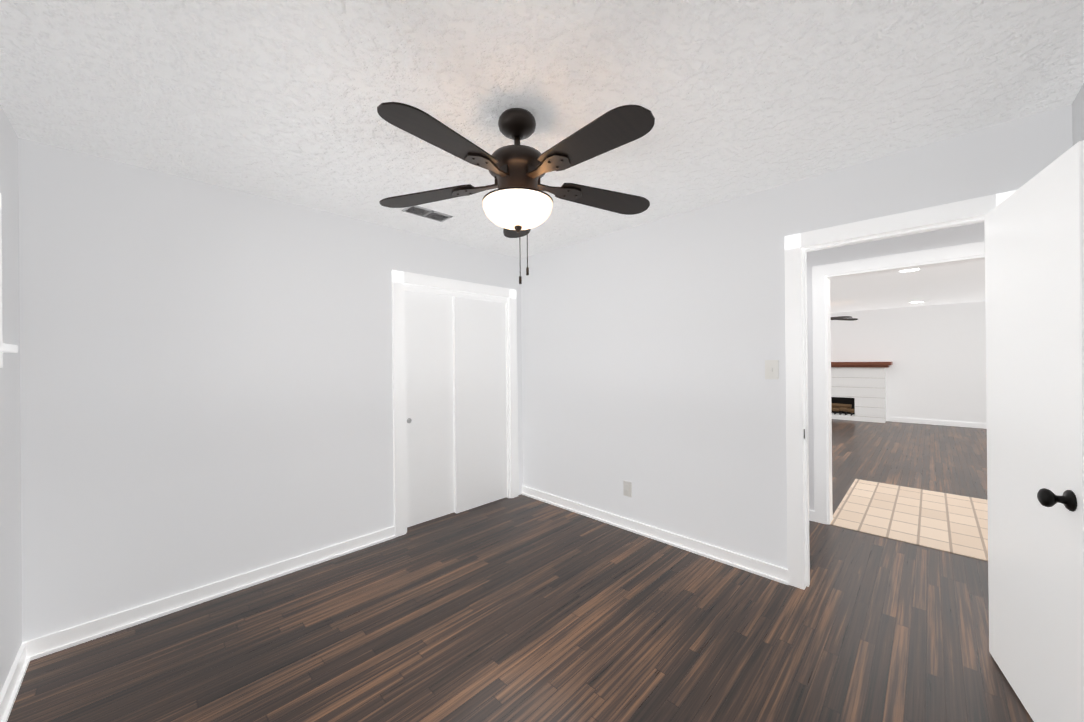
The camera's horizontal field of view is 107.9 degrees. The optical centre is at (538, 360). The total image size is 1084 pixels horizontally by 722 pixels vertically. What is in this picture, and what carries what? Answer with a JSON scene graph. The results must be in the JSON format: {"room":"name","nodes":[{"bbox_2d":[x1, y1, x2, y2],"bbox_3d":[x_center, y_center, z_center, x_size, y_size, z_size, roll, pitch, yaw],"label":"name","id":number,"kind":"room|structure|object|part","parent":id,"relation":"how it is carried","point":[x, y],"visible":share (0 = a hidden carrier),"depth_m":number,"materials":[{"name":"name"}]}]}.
{"room":"empty bedroom","nodes":[
{"label":"empty bedroom","id":0,"kind":"room"},
{"bbox_2d":[0,105,21,692],"bbox_3d":[-1.239,0.166,0.583,3.683,2.440,0.120,-1,0,45],"label":"wall","id":1,"kind":"structure","parent":0,"point":[10,553],"depth_m":1.70,"materials":[{"name":"white paint"}]},
{"bbox_2d":[0,193,17,366],"bbox_3d":[-1.595,-0.323,0.965,1.650,0.686,0.165,-1,0,45],"label":"window","id":2,"kind":"structure","parent":1,"relation":"in","point":[4,347],"depth_m":1.55,"materials":[{"name":"white"}]},
{"bbox_2d":[0,639,35,721],"bbox_3d":[-1.176,1.343,0.634,3.443,0.085,0.025,-1,0,45],"label":"baseboard","id":3,"kind":"structure","parent":1,"relation":"attached to","point":[27,651],"depth_m":1.68,"materials":[{"name":"white wood"}]},
{"bbox_2d":[18,138,522,642],"bbox_3d":[-1.296,0.169,3.052,0.120,2.440,3.300,-1,0,45],"label":"wall","id":4,"kind":"structure","parent":0,"point":[206,384],"depth_m":2.26,"materials":[{"name":"white paint"}]},
{"bbox_2d":[36,526,395,658],"bbox_3d":[-1.754,1.350,2.476,0.025,0.085,1.765,-1,0,45],"label":"baseboard","id":5,"kind":"structure","parent":4,"relation":"attached to","point":[36,648],"depth_m":2.25,"materials":[{"name":"white wood"}]},
{"bbox_2d":[392,270,517,536],"bbox_3d":[-0.727,0.334,3.608,0.140,2.100,1.300,-1,0,45],"label":"trim","id":6,"kind":"structure","parent":4,"relation":"attached to","point":[402,282],"depth_m":3.27,"materials":[{"name":"white wood"}]},
{"bbox_2d":[405,290,506,526],"bbox_3d":[-0.732,0.388,3.614,0.075,1.968,1.080,-1,0,45],"label":"sliding doors","id":7,"kind":"structure","parent":4,"relation":"in","point":[456,420],"depth_m":3.56,"materials":[{"name":"white wood"}]},
{"bbox_2d":[7,419,1033,721],"bbox_3d":[3.133,1.398,4.652,9.000,0.100,12.040,-1,0,45],"label":"floor","id":8,"kind":"structure","parent":0,"point":[521,609],"depth_m":1.97,"materials":[{"name":"brown wood"}]},
{"bbox_2d":[831,362,892,422],"bbox_3d":[6.840,0.673,8.941,1.740,1.290,0.478,-1,0,45],"label":"fireplace","id":9,"kind":"object","parent":8,"relation":"on","point":[858,391],"visible":0.67,"depth_m":8.60,"materials":[{"name":"white brick"}]},
{"bbox_2d":[830,479,987,560],"bbox_3d":[3.933,1.336,2.939,2.650,0.005,1.700,-1,0,45],"label":"tile floor","id":10,"kind":"structure","parent":8,"relation":"on","point":[952,523],"depth_m":3.39,"materials":[{"name":"beige tile"}]},
{"bbox_2d":[0,0,1083,257],"bbox_3d":[-0.087,-1.114,1.755,3.683,0.100,3.420,-1,0,45],"label":"ceiling","id":11,"kind":"structure","parent":0,"point":[280,100],"depth_m":1.53,"materials":[{"name":"white paint"}]},
{"bbox_2d":[402,206,452,221],"bbox_3d":[-0.796,-1.051,2.826,0.150,0.011,0.320,-1,0,45],"label":"ceiling vent","id":12,"kind":"object","parent":11,"relation":"in","point":[428,213],"visible":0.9,"depth_m":2.82,"materials":[{"name":"grey metal"}]},
{"bbox_2d":[377,102,654,283],"bbox_3d":[-0.076,-0.716,1.682,1.272,0.697,1.291,-1,0,45],"label":"ceiling fan","id":13,"kind":"object","parent":11,"relation":"hanging from","point":[518,203],"visible":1,"depth_m":1.60,"materials":[{"name":"black wood"}]},
{"bbox_3d":[-0.509,-0.760,1.830,0.450,0.046,0.323,-1,0,45],"label":"blade","id":14,"kind":"part","parent":13,"relation":"part of","materials":[{"name":"black wood"}]},
{"bbox_3d":[-0.322,-0.762,1.354,0.216,0.046,0.480,-1,0,45],"label":"blade","id":15,"kind":"part","parent":13,"relation":"part of","materials":[{"name":"black wood"}]},
{"bbox_3d":[-0.118,-0.763,2.151,0.411,0.046,0.382,-1,0,45],"label":"blade","id":16,"kind":"part","parent":13,"relation":"part of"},
{"bbox_3d":[-0.091,-0.637,1.723,0.306,0.103,0.306,-1,0,45],"label":"lamp shade","id":17,"kind":"part","parent":13,"relation":"part of","materials":[{"name":"white glass"}]},
{"bbox_3d":[0.181,-0.767,1.381,0.482,0.046,0.176,-1,0,45],"label":"blade","id":18,"kind":"part","parent":13,"relation":"part of","materials":[{"name":"black wood"}]},
{"bbox_3d":[0.310,-0.768,1.879,0.285,0.046,0.465,-1,0,45],"label":"blade","id":19,"kind":"part","parent":13,"relation":"part of","materials":[{"name":"black wood"}]},
{"bbox_2d":[521,104,1072,568],"bbox_3d":[1.131,0.145,2.881,3.563,2.440,0.120,-1,0,45],"label":"wall","id":20,"kind":"structure","parent":0,"point":[649,348],"depth_m":2.80,"materials":[{"name":"white paint"}]},
{"bbox_2d":[623,480,631,496],"bbox_3d":[0.720,1.040,3.204,0.074,0.120,0.011,-1,0,45],"label":"electrical outlet plate","id":21,"kind":"object","parent":20,"relation":"attached to","point":[627,488],"visible":1,"depth_m":3.20,"materials":[{"name":"white plastic"}]},
{"bbox_2d":[521,486,787,584],"bbox_3d":[0.673,1.328,3.243,2.385,0.085,0.025,-1,0,45],"label":"baseboard","id":22,"kind":"structure","parent":20,"relation":"attached to","point":[770,571],"depth_m":2.93,"materials":[{"name":"white wood"}]},
{"bbox_2d":[765,360,778,378],"bbox_3d":[1.453,0.056,2.464,0.074,0.120,0.016,-1,0,45],"label":"switch plate","id":23,"kind":"object","parent":20,"relation":"attached to","point":[771,369],"visible":1,"depth_m":2.46,"materials":[{"name":"white plastic"}]},
{"bbox_2d":[785,190,1016,589],"bbox_3d":[1.889,0.298,2.128,0.927,2.118,0.150,-1,0,45],"label":"door frame","id":24,"kind":"structure","parent":20,"relation":"attached to","point":[950,215],"depth_m":2.36,"materials":[{"name":"white wood"}]},
{"bbox_2d":[984,141,1083,721],"bbox_3d":[1.879,0.338,1.506,0.171,2.013,0.767,-1,0,34],"label":"door","id":25,"kind":"structure","parent":24,"relation":"attached to","point":[1034,269],"depth_m":1.42,"materials":[{"name":"white wood"}]},
{"bbox_3d":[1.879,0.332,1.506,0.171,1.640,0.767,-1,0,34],"label":"door hardware","id":26,"kind":"part","parent":25,"relation":"part of","materials":[{"name":"black metal"}]},
{"bbox_2d":[806,222,984,510],"bbox_3d":[2.109,0.137,3.636,9.000,2.440,0.130,-1,0,45],"label":"wall","id":27,"kind":"structure","parent":0,"point":[951,236],"depth_m":3.13,"materials":[{"name":"white paint"}]},
{"bbox_2d":[809,510,814,521],"bbox_3d":[0.603,1.331,5.041,4.865,0.085,0.014,-1,0,45],"label":"baseboard","id":28,"kind":"structure","parent":27,"relation":"attached to","point":[811,513],"depth_m":3.34,"materials":[{"name":"white wood"}]},
{"bbox_2d":[812,242,984,524],"bbox_3d":[3.364,0.271,2.379,2.820,2.145,0.146,-1,0,45],"label":"door frame","id":29,"kind":"structure","parent":27,"relation":"attached to","point":[822,275],"depth_m":3.27,"materials":[{"name":"white wood"}]},
{"bbox_2d":[830,260,984,312],"bbox_3d":[4.748,-1.155,6.303,9.000,0.100,7.390,-1,0,45],"label":"ceiling","id":30,"kind":"structure","parent":0,"point":[951,284],"depth_m":6.09,"materials":[{"name":"white paint"}]},
{"bbox_2d":[831,316,857,320],"bbox_3d":[5.540,-0.859,7.884,1.247,0.505,1.295,-1,0,45],"label":"room ceiling fan","id":31,"kind":"object","parent":30,"relation":"hanging from","point":[848,318],"visible":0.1,"depth_m":7.69,"materials":[{"name":"black metal"}]},
{"bbox_3d":[5.640,-0.813,7.419,0.429,0.046,0.359,-1,0,45],"label":"blade","id":32,"kind":"part","parent":31,"relation":"part of","materials":[{"name":"black"}]},
{"bbox_3d":[6.001,-0.816,7.772,0.435,0.046,0.350,-1,0,45],"label":"blade","id":33,"kind":"part","parent":31,"relation":"part of","materials":[{"name":"black"}]},
{"bbox_2d":[900,269,918,271],"bbox_3d":[4.516,-1.102,4.807,0.168,0.006,0.168,-1,0,36],"label":"recessed light","id":34,"kind":"object","parent":30,"relation":"in","point":[909,270],"depth_m":4.82,"materials":[{"name":"white"}]},
{"bbox_2d":[830,301,986,423],"bbox_3d":[7.323,0.093,8.880,9.240,2.440,0.120,-1,0,45],"label":"wall","id":35,"kind":"structure","parent":0,"point":[936,356],"depth_m":8.14,"materials":[{"name":"white paint"}]},
{"bbox_2d":[886,417,986,428],"bbox_3d":[9.013,1.247,7.114,4.130,0.095,0.014,-1,0,45],"label":"baseboard","id":36,"kind":"structure","parent":35,"relation":"attached to","point":[923,421],"depth_m":8.00,"materials":[{"name":"white wood"}]},
{"bbox_2d":[1072,83,1083,145],"bbox_3d":[1.188,0.142,0.497,0.120,2.440,3.180,-1,0,45],"label":"wall","id":37,"kind":"structure","parent":0,"point":[1078,119],"depth_m":1.60,"materials":[{"name":"white paint"}]}
]}

